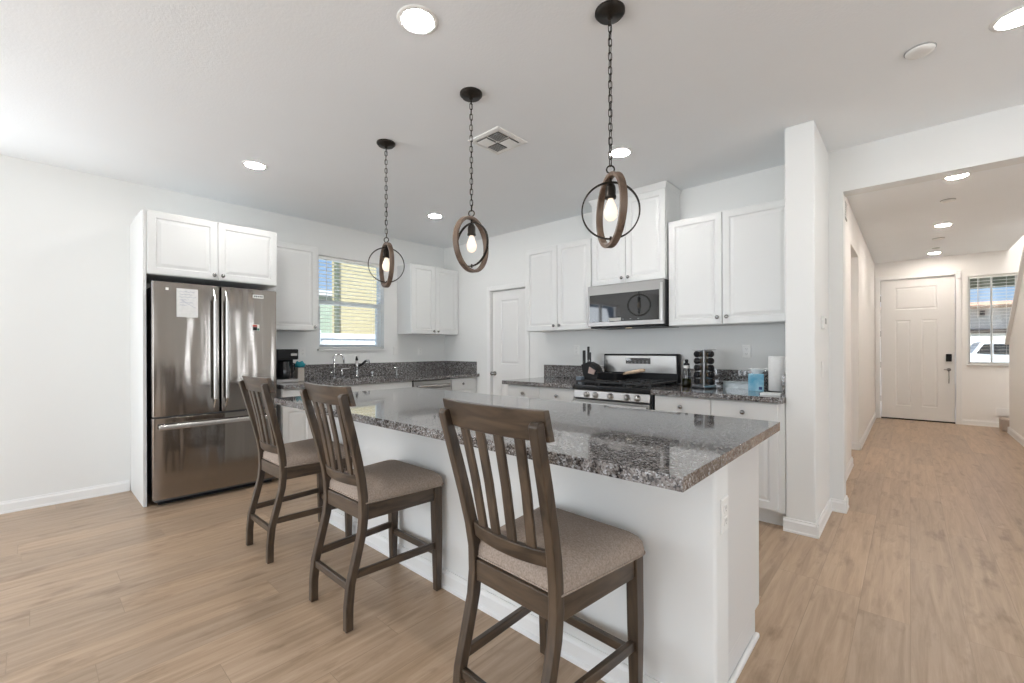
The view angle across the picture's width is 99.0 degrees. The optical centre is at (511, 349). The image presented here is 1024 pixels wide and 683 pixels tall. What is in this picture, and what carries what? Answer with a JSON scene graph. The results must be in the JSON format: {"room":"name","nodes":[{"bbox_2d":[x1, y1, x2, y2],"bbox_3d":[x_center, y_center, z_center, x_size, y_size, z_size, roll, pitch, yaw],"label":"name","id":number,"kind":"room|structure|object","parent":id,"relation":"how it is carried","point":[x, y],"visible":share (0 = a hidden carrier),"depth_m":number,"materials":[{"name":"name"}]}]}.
{"room":"kitchen","nodes":[
{"label":"kitchen","id":0,"kind":"room"},
{"bbox_2d":[0,154,444,501],"bbox_3d":[-3.890,-0.117,3.502,0.140,2.761,8.650,0,0,42],"label":"wall","id":1,"kind":"structure","parent":0,"point":[65,233],"depth_m":3.68,"materials":[{"name":"white paint"}]},
{"bbox_2d":[0,480,129,513],"bbox_3d":[-5.028,1.222,2.128,0.018,0.092,4.800,0,0,42],"label":"baseboard","id":2,"kind":"structure","parent":1,"relation":"attached to","point":[38,501],"depth_m":3.59,"materials":[{"name":"white wood"}]},
{"bbox_2d":[264,241,317,331],"bbox_3d":[-2.430,-0.660,4.742,0.354,0.918,0.518,0,0,42],"label":"upper cabinet","id":3,"kind":"object","parent":1,"relation":"attached to","point":[296,288],"visible":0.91,"depth_m":4.67,"materials":[{"name":"white wood"}]},
{"bbox_2d":[299,347,305,356],"bbox_3d":[-2.405,0.034,5.024,0.008,0.114,0.070,0,0,42],"label":"outlet plate","id":4,"kind":"object","parent":1,"relation":"attached to","point":[302,350],"visible":1,"depth_m":5.02,"materials":[{"name":"white plastic"}]},
{"bbox_2d":[317,259,386,350],"bbox_3d":[-2.029,-0.550,5.522,0.170,1.135,0.905,0,0,42],"label":"window","id":5,"kind":"structure","parent":1,"relation":"in","point":[377,317],"depth_m":5.65,"materials":[{"name":"white"}]},
{"bbox_2d":[319,255,381,347],"bbox_3d":[-2.022,-0.563,5.516,0.061,1.104,0.849,0,0,42],"label":"window blind","id":6,"kind":"object","parent":5,"relation":"attached to","point":[320,257],"visible":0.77,"depth_m":5.48,"materials":[{"name":"white plastic"}]},
{"bbox_2d":[293,361,476,378],"bbox_3d":[-1.610,0.259,5.378,0.709,0.165,2.558,0,0,42],"label":"backsplash","id":7,"kind":"structure","parent":1,"relation":"attached to","point":[314,371],"depth_m":5.83,"materials":[{"name":"stone"}]},
{"bbox_2d":[397,263,457,334],"bbox_3d":[-1.159,-0.668,6.141,0.354,0.925,0.812,0,0,42],"label":"upper cabinet","id":8,"kind":"object","parent":1,"relation":"attached to","point":[427,296],"visible":1,"depth_m":5.95,"materials":[{"name":"white wood"}]},
{"bbox_2d":[0,0,1023,263],"bbox_3d":[1.581,-1.567,2.600,9.450,0.100,14.682,0,0,42],"label":"ceiling","id":9,"kind":"structure","parent":0,"point":[173,95],"depth_m":2.63,"materials":[{"name":"paint"}]},
{"bbox_2d":[241,160,267,169],"bbox_3d":[-2.102,-1.505,3.574,0.188,0.022,0.188,0,0,42],"label":"recessed light","id":10,"kind":"object","parent":9,"relation":"in","point":[250,164],"visible":1,"depth_m":3.56,"materials":[{"name":"white plastic"}]},
{"bbox_2d":[368,139,404,287],"bbox_3d":[-0.920,-0.980,3.198,0.294,1.056,0.192,0,0,29],"label":"pendant light","id":11,"kind":"object","parent":9,"relation":"hanging from","point":[387,249],"visible":1,"depth_m":3.18,"materials":[{"name":"brown metal"}]},
{"bbox_2d":[383,245,388,257],"bbox_3d":[-0.919,-0.716,3.198,0.050,0.098,0.050,0,0,42],"label":"bulb socket","id":12,"kind":"object","parent":11,"relation":"attached to","point":[385,252],"depth_m":3.18,"materials":[{"name":"brown metal"}]},
{"bbox_2d":[397,4,438,35],"bbox_3d":[-0.432,-1.511,2.009,0.188,0.022,0.188,0,0,42],"label":"recessed light","id":13,"kind":"object","parent":9,"relation":"in","point":[416,22],"visible":1,"depth_m":2.00,"materials":[{"name":"white plastic"}]},
{"bbox_2d":[426,213,442,218],"bbox_3d":[-0.873,-1.509,4.952,0.188,0.022,0.188,0,0,42],"label":"recessed light","id":14,"kind":"object","parent":9,"relation":"in","point":[433,215],"visible":0.99,"depth_m":4.94,"materials":[{"name":"white plastic"}]},
{"bbox_2d":[453,87,488,272],"bbox_3d":[-0.240,-0.982,2.583,0.201,1.056,0.289,0,0,-3],"label":"pendant light","id":15,"kind":"object","parent":9,"relation":"hanging from","point":[468,94],"visible":1,"depth_m":2.56,"materials":[{"name":"brown wood"}]},
{"bbox_2d":[467,220,475,235],"bbox_3d":[-0.239,-0.718,2.583,0.050,0.098,0.050,0,0,42],"label":"bulb socket","id":16,"kind":"object","parent":15,"relation":"attached to","point":[471,227],"depth_m":2.57,"materials":[{"name":"brown metal"}]},
{"bbox_2d":[468,126,526,154],"bbox_3d":[-0.104,-1.503,3.177,0.310,0.016,0.310,0,0,42],"label":"ceiling vent","id":17,"kind":"object","parent":9,"relation":"in","point":[497,140],"visible":1,"depth_m":3.15,"materials":[{"name":"white plastic"}]},
{"bbox_2d":[581,0,640,247],"bbox_3d":[0.440,-0.984,1.956,0.191,1.056,0.295,0,0,-38],"label":"pendant light","id":18,"kind":"object","parent":9,"relation":"hanging from","point":[609,12],"visible":1,"depth_m":1.94,"materials":[{"name":"brown wood"}]},
{"bbox_2d":[605,177,615,199],"bbox_3d":[0.441,-0.721,1.956,0.050,0.098,0.050,0,0,42],"label":"bulb socket","id":19,"kind":"object","parent":18,"relation":"attached to","point":[610,191],"depth_m":1.94,"materials":[{"name":"brown metal"}]},
{"bbox_2d":[607,147,632,157],"bbox_3d":[0.831,-1.515,3.367,0.188,0.022,0.188,0,0,42],"label":"recessed light","id":20,"kind":"object","parent":9,"relation":"in","point":[621,152],"visible":0.88,"depth_m":3.35,"materials":[{"name":"white plastic"}]},
{"bbox_2d":[904,42,936,59],"bbox_3d":[2.071,-1.509,2.220,0.124,0.018,0.124,0,0,42],"label":"smoke detector","id":21,"kind":"object","parent":9,"relation":"attached to","point":[921,50],"visible":1,"depth_m":2.20,"materials":[{"name":"white plastic"}]},
{"bbox_2d":[932,223,953,226],"bbox_3d":[5.309,-1.531,5.388,0.188,0.022,0.188,0,0,42],"label":"recessed light","id":22,"kind":"object","parent":9,"relation":"in","point":[943,224],"visible":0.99,"depth_m":5.38,"materials":[{"name":"white plastic"}]},
{"bbox_2d":[940,198,955,202],"bbox_3d":[4.463,-1.518,4.477,0.118,0.018,0.118,0,0,42],"label":"smoke detector","id":23,"kind":"object","parent":9,"relation":"attached to","point":[949,199],"visible":1,"depth_m":4.45,"materials":[{"name":"white plastic"}]},
{"bbox_2d":[942,173,971,179],"bbox_3d":[3.918,-1.526,3.851,0.188,0.022,0.188,0,0,42],"label":"recessed light","id":24,"kind":"object","parent":9,"relation":"in","point":[968,174],"visible":0.59,"depth_m":3.86,"materials":[{"name":"white plastic"}]},
{"bbox_2d":[989,5,1023,31],"bbox_3d":[2.318,-1.520,2.000,0.188,0.022,0.188,0,0,42],"label":"recessed light","id":25,"kind":"object","parent":9,"relation":"in","point":[1015,20],"visible":1,"depth_m":2.02,"materials":[{"name":"white plastic"}]},
{"bbox_2d":[0,418,1023,682],"bbox_3d":[1.591,1.274,2.600,9.450,0.060,14.682,0,0,42],"label":"floor","id":26,"kind":"structure","parent":0,"point":[921,578],"depth_m":2.21,"materials":[{"name":"brown wood"}]},
{"bbox_2d":[130,209,276,506],"bbox_3d":[-2.826,0.071,4.053,0.693,2.378,0.999,0,0,42],"label":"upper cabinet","id":27,"kind":"object","parent":26,"relation":"on","point":[166,247],"visible":0.99,"depth_m":3.74,"materials":[{"name":"white wood"}]},
{"bbox_2d":[146,281,276,504],"bbox_3d":[-2.757,0.360,3.998,0.780,1.800,0.926,0,0,42],"label":"refrigerator","id":28,"kind":"object","parent":26,"relation":"on","point":[201,441],"visible":0.85,"depth_m":3.69,"materials":[{"name":"grey metal"}]},
{"bbox_2d":[176,288,197,317],"bbox_3d":[-2.670,-0.379,3.598,0.004,0.233,0.145,0,0,42],"label":"sheet","id":29,"kind":"object","parent":28,"relation":"attached to","point":[187,299],"visible":1,"depth_m":3.60,"materials":[{"name":"white paper"}]},
{"bbox_2d":[252,324,258,330],"bbox_3d":[-2.330,-0.195,3.975,0.011,0.057,0.060,0,0,42],"label":"magnet","id":30,"kind":"object","parent":28,"relation":"attached to","point":[254,327],"visible":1,"depth_m":3.97,"materials":[{"name":"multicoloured plastic"}]},
{"bbox_2d":[238,375,351,563],"bbox_3d":[-1.405,0.711,2.860,0.476,1.088,0.570,0,0,42],"label":"bar chair","id":31,"kind":"object","parent":26,"relation":"on","point":[291,460],"visible":0.83,"depth_m":2.71,"materials":[{"name":"brown wood"}]},
{"bbox_2d":[263,438,350,467],"bbox_3d":[-1.361,0.668,2.908,0.467,0.098,0.432,0,0,42],"label":"seat cushion","id":32,"kind":"object","parent":31,"relation":"on","point":[303,453],"depth_m":2.73,"materials":[{"name":"beige fabric"}]},
{"bbox_2d":[276,388,330,443],"bbox_3d":[-2.257,0.822,4.634,0.746,0.872,0.583,0,0,42],"label":"base cabinet","id":33,"kind":"object","parent":26,"relation":"on","point":[293,422],"visible":0.03,"depth_m":4.26,"materials":[{"name":"white wood"}]},
{"bbox_2d":[300,382,443,632],"bbox_3d":[-0.710,0.709,2.235,0.476,1.088,0.570,0,0,42],"label":"bar chair","id":34,"kind":"object","parent":26,"relation":"on","point":[389,487],"visible":1,"depth_m":2.13,"materials":[{"name":"brown wood"}]},
{"bbox_2d":[330,460,442,503],"bbox_3d":[-0.666,0.665,2.282,0.467,0.098,0.432,0,0,42],"label":"seat cushion","id":35,"kind":"object","parent":34,"relation":"on","point":[387,481],"depth_m":2.16,"materials":[{"name":"beige fabric"}]},
{"bbox_2d":[344,381,411,391],"bbox_3d":[-1.758,0.820,5.182,0.746,0.872,0.900,0,0,42],"label":"base cabinet","id":36,"kind":"object","parent":26,"relation":"on","point":[391,385],"visible":0.02,"depth_m":4.96,"materials":[{"name":"white wood"}]},
{"bbox_2d":[277,372,478,388],"bbox_3d":[-1.591,0.362,5.361,0.759,0.040,2.558,0,0,42],"label":"countertop","id":37,"kind":"structure","parent":36,"relation":"on","point":[337,381],"depth_m":5.14,"materials":[{"name":"stone"}]},
{"bbox_2d":[276,349,297,382],"bbox_3d":[-2.376,0.172,4.556,0.215,0.344,0.215,0,0,42],"label":"coffee maker","id":38,"kind":"object","parent":37,"relation":"on","point":[284,357],"visible":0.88,"depth_m":4.49,"materials":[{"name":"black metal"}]},
{"bbox_2d":[294,367,303,380],"bbox_3d":[-2.298,0.271,4.726,0.100,0.146,0.070,0,0,42],"label":"canister","id":39,"kind":"object","parent":37,"relation":"on","point":[299,372],"visible":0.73,"depth_m":4.69,"materials":[{"name":"beige ceramic"}]},
{"bbox_2d":[295,361,305,367],"bbox_3d":[-2.283,0.162,4.715,0.117,0.072,0.119,0,0,42],"label":"cloth","id":40,"kind":"object","parent":39,"relation":"on","point":[301,363],"visible":0.96,"depth_m":4.68,"materials":[{"name":"teal fabric"}]},
{"bbox_2d":[330,353,344,378],"bbox_3d":[-2.061,0.195,5.159,0.172,0.297,0.048,0,0,-40],"label":"faucet","id":41,"kind":"object","parent":37,"relation":"on","point":[335,355],"visible":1,"depth_m":5.13,"materials":[{"name":"silver metal"}]},
{"bbox_2d":[355,356,369,376],"bbox_3d":[-1.837,0.214,5.372,0.178,0.257,0.048,0,0,-24],"label":"tap","id":42,"kind":"object","parent":37,"relation":"on","point":[357,365],"visible":0.95,"depth_m":5.34,"materials":[{"name":"silver metal"}]},
{"bbox_2d":[412,378,450,390],"bbox_3d":[-1.235,0.820,5.724,0.756,0.868,0.595,0,0,42],"label":"dishwasher","id":43,"kind":"object","parent":26,"relation":"on","point":[440,384],"visible":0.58,"depth_m":5.50,"materials":[{"name":"silver metal"}]},
{"bbox_2d":[450,377,475,392],"bbox_3d":[-0.891,0.817,6.136,0.746,0.872,0.467,0,0,42],"label":"base cabinet","id":44,"kind":"object","parent":26,"relation":"on","point":[466,384],"visible":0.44,"depth_m":5.90,"materials":[{"name":"white wood"}]},
{"bbox_2d":[508,385,574,401],"bbox_3d":[0.500,0.812,4.687,0.860,0.872,0.740,0,0,42],"label":"base cabinet","id":45,"kind":"object","parent":26,"relation":"on","point":[545,393],"visible":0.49,"depth_m":4.40,"materials":[{"name":"white wood"}]},
{"bbox_2d":[502,377,587,388],"bbox_3d":[0.480,0.354,4.697,0.910,0.040,0.755,0,0,42],"label":"countertop","id":46,"kind":"structure","parent":45,"relation":"on","point":[568,383],"depth_m":4.52,"materials":[{"name":"stone"}]},
{"bbox_2d":[581,347,602,378],"bbox_3d":[0.838,0.152,4.549,0.218,0.361,0.122,0,0,42],"label":"knife block","id":47,"kind":"object","parent":46,"relation":"on","point":[589,369],"visible":0.87,"depth_m":4.53,"materials":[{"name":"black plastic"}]},
{"bbox_2d":[438,398,645,682],"bbox_3d":[0.107,0.706,1.481,0.476,1.088,0.570,0,0,45],"label":"bar chair","id":48,"kind":"object","parent":26,"relation":"on","point":[555,563],"visible":1,"depth_m":1.37,"materials":[{"name":"brown wood"}]},
{"bbox_2d":[478,507,643,593],"bbox_3d":[0.152,0.662,1.527,0.467,0.098,0.432,0,0,45],"label":"seat cushion","id":49,"kind":"object","parent":48,"relation":"on","point":[593,551],"depth_m":1.40,"materials":[{"name":"beige fabric"}]},
{"bbox_2d":[329,417,758,682],"bbox_3d":[-0.085,0.813,2.566,2.714,0.874,0.788,0,0,42],"label":"kitchen island","id":50,"kind":"object","parent":26,"relation":"on","point":[701,584],"visible":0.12,"depth_m":1.67,"materials":[{"name":"white laminate"}]},
{"bbox_2d":[274,387,779,491],"bbox_3d":[-0.221,0.357,2.527,2.852,0.040,1.154,0,0,42],"label":"island countertop","id":51,"kind":"structure","parent":50,"relation":"on","point":[675,451],"depth_m":1.81,"materials":[{"name":"stone"}]},
{"bbox_2d":[720,495,727,534],"bbox_3d":[0.706,0.547,1.448,0.008,0.114,0.070,0,0,42],"label":"outlet plate","id":52,"kind":"object","parent":50,"relation":"attached to","point":[724,501],"visible":1,"depth_m":1.44,"materials":[{"name":"white plastic"}]},
{"bbox_2d":[724,503,727,513],"bbox_3d":[0.707,0.526,1.447,0.003,0.028,0.032,0,0,42],"label":"socket","id":53,"kind":"object","parent":52,"relation":"attached to","point":[725,504],"depth_m":1.45,"materials":[{"name":"grey plastic"}]},
{"bbox_2d":[724,516,727,525],"bbox_3d":[0.707,0.569,1.447,0.003,0.028,0.032,0,0,42],"label":"socket","id":54,"kind":"object","parent":52,"relation":"attached to","point":[725,517],"depth_m":1.45,"materials":[{"name":"grey plastic"}]},
{"bbox_2d":[571,354,680,409],"bbox_3d":[1.065,0.647,4.128,0.820,1.198,0.769,0,0,42],"label":"stove","id":55,"kind":"object","parent":26,"relation":"on","point":[634,391],"visible":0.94,"depth_m":4.08,"materials":[{"name":"grey metal"}]},
{"bbox_2d":[596,369,644,379],"bbox_3d":[1.066,0.234,4.208,0.543,0.114,0.308,0,0,42],"label":"frying pan","id":56,"kind":"object","parent":55,"relation":"on","point":[601,375],"visible":1,"depth_m":4.16,"materials":[{"name":"grey metal"}]},
{"bbox_2d":[574,378,679,393],"bbox_3d":[1.070,0.332,4.096,0.768,0.081,0.620,0,0,42],"label":"cooktop","id":57,"kind":"object","parent":55,"relation":"in","point":[595,385],"depth_m":3.94,"materials":[{"name":"grey metal"}]},
{"bbox_2d":[655,395,785,525],"bbox_3d":[1.749,0.808,3.553,0.928,0.872,0.740,0,0,42],"label":"base cabinet","id":58,"kind":"object","parent":26,"relation":"on","point":[772,451],"visible":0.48,"depth_m":3.08,"materials":[{"name":"white wood"}]},
{"bbox_2d":[651,384,785,403],"bbox_3d":[1.738,0.350,3.553,0.941,0.040,0.755,0,0,42],"label":"countertop","id":59,"kind":"structure","parent":58,"relation":"on","point":[722,393],"depth_m":3.33,"materials":[{"name":"stone"}]},
{"bbox_2d":[682,359,690,386],"bbox_3d":[1.520,0.209,3.808,0.072,0.243,0.072,0,0,42],"label":"oil bottle","id":60,"kind":"object","parent":59,"relation":"on","point":[686,375],"visible":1,"depth_m":3.78,"materials":[{"name":"clear glass"}]},
{"bbox_2d":[691,349,716,388],"bbox_3d":[1.624,0.166,3.700,0.196,0.328,0.196,0,0,-21],"label":"spice rack","id":61,"kind":"object","parent":59,"relation":"on","point":[703,357],"visible":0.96,"depth_m":3.65,"materials":[{"name":"silver metal"}]},
{"bbox_2d":[694,378,700,384],"bbox_3d":[1.559,0.272,3.675,0.040,0.051,0.051,0,0,-21],"label":"spice jar","id":62,"kind":"object","parent":61,"relation":"on","point":[697,381],"visible":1,"depth_m":3.66,"materials":[{"name":"brown"}]},
{"bbox_2d":[722,380,747,388],"bbox_3d":[1.908,0.300,3.703,0.208,0.058,0.103,0,0,42],"label":"glass dish","id":63,"kind":"object","parent":59,"relation":"on","point":[727,383],"visible":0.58,"depth_m":3.67,"materials":[{"name":"white"}]},
{"bbox_2d":[748,368,766,390],"bbox_3d":[1.954,0.237,3.476,0.134,0.184,0.110,0,0,29],"label":"tissue box","id":64,"kind":"object","parent":59,"relation":"on","point":[755,380],"visible":1,"depth_m":3.44,"materials":[{"name":"blue"}]},
{"bbox_2d":[760,392,781,395],"bbox_3d":[1.866,0.321,3.143,0.132,0.016,0.100,0,0,42],"label":"folded napkins","id":65,"kind":"object","parent":59,"relation":"on","point":[761,393],"visible":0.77,"depth_m":3.11,"materials":[{"name":"white paper"}]},
{"bbox_2d":[766,356,784,392],"bbox_3d":[2.011,0.192,3.308,0.150,0.274,0.150,0,0,42],"label":"paper towel holder","id":66,"kind":"object","parent":59,"relation":"on","point":[776,364],"visible":0.71,"depth_m":3.26,"materials":[{"name":"white paper"}]},
{"bbox_2d":[999,417,1008,431],"bbox_3d":[7.437,0.761,5.851,1.110,0.925,1.300,0,0,42],"label":"stairs","id":67,"kind":"structure","parent":26,"relation":"on","point":[1003,422],"depth_m":6.50,"materials":[{"name":"carpet"}]},
{"bbox_2d":[444,104,1023,499],"bbox_3d":[2.414,-0.139,3.514,9.174,2.761,0.152,0,0,42],"label":"wall","id":68,"kind":"structure","parent":0,"point":[506,262],"depth_m":3.74,"materials":[{"name":"white paint"}]},
{"bbox_2d":[490,288,524,395],"bbox_3d":[-0.044,0.234,5.697,0.614,2.012,0.110,0,0,42],"label":"door","id":69,"kind":"structure","parent":68,"relation":"in","point":[508,305],"depth_m":5.74,"materials":[{"name":"white wood"}]},
{"bbox_2d":[487,282,529,393],"bbox_3d":[-0.061,0.204,5.686,0.744,2.092,0.018,0,0,42],"label":"door frame","id":70,"kind":"structure","parent":68,"relation":"in","point":[521,284],"depth_m":5.84,"materials":[{"name":"white wood"}]},
{"bbox_2d":[526,238,602,331],"bbox_3d":[0.585,-0.670,4.865,0.873,0.931,0.358,0,0,42],"label":"upper cabinet","id":71,"kind":"object","parent":68,"relation":"attached to","point":[558,277],"visible":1,"depth_m":4.74,"materials":[{"name":"white wood"}]},
{"bbox_2d":[544,365,603,378],"bbox_3d":[0.709,0.260,4.986,0.860,0.148,0.020,0,0,42],"label":"backsplash","id":72,"kind":"structure","parent":68,"relation":"attached to","point":[557,371],"depth_m":5.07,"materials":[{"name":"stone"}]},
{"bbox_2d":[574,345,578,354],"bbox_3d":[0.734,0.012,4.969,0.070,0.114,0.008,0,0,42],"label":"outlet plate","id":73,"kind":"object","parent":68,"relation":"attached to","point":[576,347],"visible":1,"depth_m":4.97,"materials":[{"name":"white plastic"}]},
{"bbox_2d":[589,180,681,285],"bbox_3d":[1.196,-1.073,4.308,0.812,0.877,0.358,0,0,42],"label":"upper cabinet","id":74,"kind":"object","parent":68,"relation":"attached to","point":[642,254],"visible":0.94,"depth_m":4.11,"materials":[{"name":"white wood"}]},
{"bbox_2d":[588,278,675,329],"bbox_3d":[1.184,-0.416,4.284,0.786,0.424,0.409,0,0,42],"label":"microwave","id":75,"kind":"object","parent":74,"relation":"attached to","point":[638,304],"visible":0.95,"depth_m":4.10,"materials":[{"name":"grey metal"}]},
{"bbox_2d":[669,199,784,326],"bbox_3d":[1.858,-0.674,3.708,0.965,0.931,0.358,0,0,42],"label":"upper cabinet","id":76,"kind":"object","parent":68,"relation":"attached to","point":[727,268],"visible":0.96,"depth_m":3.58,"materials":[{"name":"white wood"}]},
{"bbox_2d":[690,369,784,396],"bbox_3d":[1.765,0.256,3.583,0.941,0.148,0.675,0,0,42],"label":"backsplash","id":77,"kind":"structure","parent":68,"relation":"attached to","point":[720,375],"depth_m":3.85,"materials":[{"name":"stone"}]},
{"bbox_2d":[742,345,750,357],"bbox_3d":[2.032,0.021,3.789,0.070,0.114,0.008,0,0,42],"label":"outlet plate","id":78,"kind":"object","parent":68,"relation":"attached to","point":[746,349],"visible":1,"depth_m":3.79,"materials":[{"name":"white plastic"}]},
{"bbox_2d":[816,498,831,538],"bbox_3d":[2.231,1.196,3.120,0.018,0.092,0.684,0,0,42],"label":"baseboard","id":79,"kind":"structure","parent":68,"relation":"attached to","point":[826,512],"depth_m":3.08,"materials":[{"name":"white wood"}]},
{"bbox_2d":[831,498,846,513],"bbox_3d":[2.487,1.195,3.336,0.106,0.092,0.018,0,0,42],"label":"baseboard","id":80,"kind":"object","parent":68,"relation":"attached to","point":[837,505],"visible":0.77,"depth_m":3.33,"materials":[{"name":"white wood"}]},
{"bbox_2d":[844,495,848,511],"bbox_3d":[2.577,1.195,3.370,0.018,0.092,0.188,0,0,42],"label":"baseboard","id":81,"kind":"structure","parent":68,"relation":"attached to","point":[846,497],"depth_m":3.37,"materials":[{"name":"white wood"}]},
{"bbox_2d":[785,120,829,522],"bbox_3d":[2.170,-0.138,3.200,0.173,2.761,0.693,0,0,42],"label":"wall pillar","id":82,"kind":"structure","parent":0,"point":[806,154],"depth_m":2.96,"materials":[{"name":"white paint"}]},
{"bbox_2d":[783,516,818,537],"bbox_3d":[1.938,1.197,2.935,0.203,0.092,0.018,0,0,42],"label":"baseboard","id":83,"kind":"structure","parent":82,"relation":"attached to","point":[800,527],"depth_m":2.93,"materials":[{"name":"white wood"}]},
{"bbox_2d":[821,316,826,328],"bbox_3d":[2.212,-0.188,3.101,0.022,0.090,0.095,0,0,42],"label":"thermostat","id":84,"kind":"object","parent":82,"relation":"attached to","point":[823,318],"visible":1,"depth_m":3.07,"materials":[{"name":"white plastic"}]},
{"bbox_2d":[845,197,874,465],"bbox_3d":[4.489,-0.146,5.704,0.110,2.761,5.882,0,0,42],"label":"wall","id":85,"kind":"structure","parent":0,"point":[859,263],"depth_m":5.40,"materials":[{"name":"paint"}]},
{"bbox_2d":[845,201,847,221],"bbox_3d":[3.245,-1.341,4.249,0.012,0.160,0.200,0,0,42],"label":"air vent","id":86,"kind":"object","parent":85,"relation":"in","point":[846,207],"visible":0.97,"depth_m":4.23,"materials":[{"name":"grey"}]},
{"bbox_2d":[846,457,853,480],"bbox_3d":[3.097,1.193,4.073,0.018,0.092,1.588,0,0,42],"label":"baseboard","id":87,"kind":"structure","parent":85,"relation":"attached to","point":[850,464],"depth_m":4.36,"materials":[{"name":"white wood"}]},
{"bbox_2d":[851,442,860,449],"bbox_3d":[4.211,1.189,5.380,0.128,0.092,0.018,0,0,42],"label":"baseboard","id":88,"kind":"object","parent":85,"relation":"attached to","point":[854,445],"visible":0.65,"depth_m":5.37,"materials":[{"name":"white wood"}]},
{"bbox_2d":[859,412,875,449],"bbox_3d":[5.383,1.185,6.587,0.018,0.092,3.380,0,0,42],"label":"baseboard","id":89,"kind":"structure","parent":85,"relation":"attached to","point":[865,435],"depth_m":6.17,"materials":[{"name":"white wood"}]},
{"bbox_2d":[875,235,1023,423],"bbox_3d":[7.513,-1.377,7.021,2.820,5.200,0.140,0,0,42],"label":"wall","id":90,"kind":"structure","parent":0,"point":[985,389],"depth_m":7.04,"materials":[{"name":"paint"}]},
{"bbox_2d":[880,275,954,423],"bbox_3d":[6.929,0.006,7.504,0.947,2.438,0.096,0,0,42],"label":"door","id":91,"kind":"structure","parent":90,"relation":"in","point":[917,333],"depth_m":7.48,"materials":[{"name":"white wood"}]},
{"bbox_2d":[875,270,961,424],"bbox_3d":[6.908,-0.029,7.469,1.075,2.510,0.018,0,0,42],"label":"door frame","id":92,"kind":"structure","parent":90,"relation":"in","point":[877,279],"depth_m":7.23,"materials":[{"name":"white wood"}]},
{"bbox_2d":[963,419,998,426],"bbox_3d":[7.563,1.177,6.877,0.665,0.092,0.018,0,0,42],"label":"baseboard","id":93,"kind":"structure","parent":90,"relation":"attached to","point":[965,421],"depth_m":6.96,"materials":[{"name":"white wood"}]},
{"bbox_2d":[966,275,1017,365],"bbox_3d":[7.602,-0.458,6.919,0.585,1.437,0.165,0,0,42],"label":"window","id":94,"kind":"structure","parent":90,"relation":"in","point":[991,326],"depth_m":6.96,"materials":[{"name":"white"}]},
{"bbox_2d":[968,273,1017,363],"bbox_3d":[7.595,-0.471,6.911,0.533,1.406,0.061,0,0,42],"label":"window blind","id":95,"kind":"object","parent":94,"relation":"attached to","point":[1008,274],"visible":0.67,"depth_m":6.92,"materials":[{"name":"white plastic"}]},
{"bbox_2d":[996,408,1008,415],"bbox_3d":[7.697,0.978,6.753,0.300,0.110,0.020,0,0,42],"label":"trim","id":96,"kind":"structure","parent":90,"relation":"attached to","point":[999,411],"depth_m":6.80,"materials":[{"name":"white wood"}]},
{"bbox_2d":[1009,273,1023,437],"bbox_3d":[5.500,-0.150,4.393,0.080,2.761,5.298,0,0,42],"label":"wall","id":97,"kind":"structure","parent":0,"point":[1016,343],"depth_m":5.88,"materials":[{"name":"paint"}]},
{"bbox_2d":[1005,246,1023,344],"bbox_3d":[6.708,-0.792,5.724,0.160,1.456,1.780,0,0,42],"label":"cap","id":98,"kind":"object","parent":97,"relation":"attached to","point":[1021,267],"visible":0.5,"depth_m":5.86,"materials":[{"name":"white"}]},
{"bbox_2d":[1007,427,1023,446],"bbox_3d":[5.475,1.185,4.433,0.018,0.092,5.316,0,0,42],"label":"baseboard","id":99,"kind":"structure","parent":97,"relation":"attached to","point":[1015,435],"depth_m":5.88,"materials":[{"name":"white wood"}]},
{"label":"outside","id":100,"kind":"structure","parent":0,"visible":0},
{"bbox_2d":[970,276,1014,288],"bbox_3d":[8.572,-1.390,7.948,6.000,0.380,2.100,0,0,42],"label":"trim","id":101,"kind":"structure","parent":100,"point":[996,280],"depth_m":8.44,"materials":[{"name":"grey"}]},
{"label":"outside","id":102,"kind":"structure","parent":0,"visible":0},
{"bbox_3d":[10.096,1.619,11.099,80.000,0.090,90.000,0,0,42],"label":"ground","id":103,"kind":"structure","parent":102,"visible":0},
{"bbox_2d":[319,290,331,332],"bbox_3d":[-11.102,-0.656,24.956,6.400,4.610,10.400,0,0,42],"label":"house","id":104,"kind":"structure","parent":103,"relation":"on","point":[326,327],"depth_m":22.26,"materials":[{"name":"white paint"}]},
{"bbox_2d":[320,330,374,344],"bbox_3d":[-3.351,0.642,7.461,0.120,1.960,8.530,0,0,42],"label":"vinyl fence","id":105,"kind":"object","parent":103,"relation":"on","point":[357,339],"visible":0.06,"depth_m":7.84,"materials":[{"name":"white plastic"}]},
{"bbox_2d":[332,262,376,333],"bbox_3d":[-3.332,-1.578,14.106,6.900,6.400,8.400,0,0,42],"label":"house","id":106,"kind":"structure","parent":103,"relation":"on","point":[344,308],"depth_m":9.57,"materials":[{"name":"yellow paint"}]},
{"bbox_2d":[970,341,1008,361],"bbox_3d":[13.457,0.672,11.419,4.149,1.780,1.860,0,0,42],"label":"parked car","id":107,"kind":"object","parent":103,"relation":"on","point":[1000,351],"visible":0.09,"depth_m":11.28,"materials":[{"name":"white paint"}]},
{"bbox_2d":[970,300,1012,345],"bbox_3d":[22.130,-0.273,17.655,16.000,3.610,9.100,0,0,42],"label":"house","id":108,"kind":"structure","parent":103,"relation":"on","point":[978,327],"depth_m":16.28,"materials":[{"name":"grey paint"}]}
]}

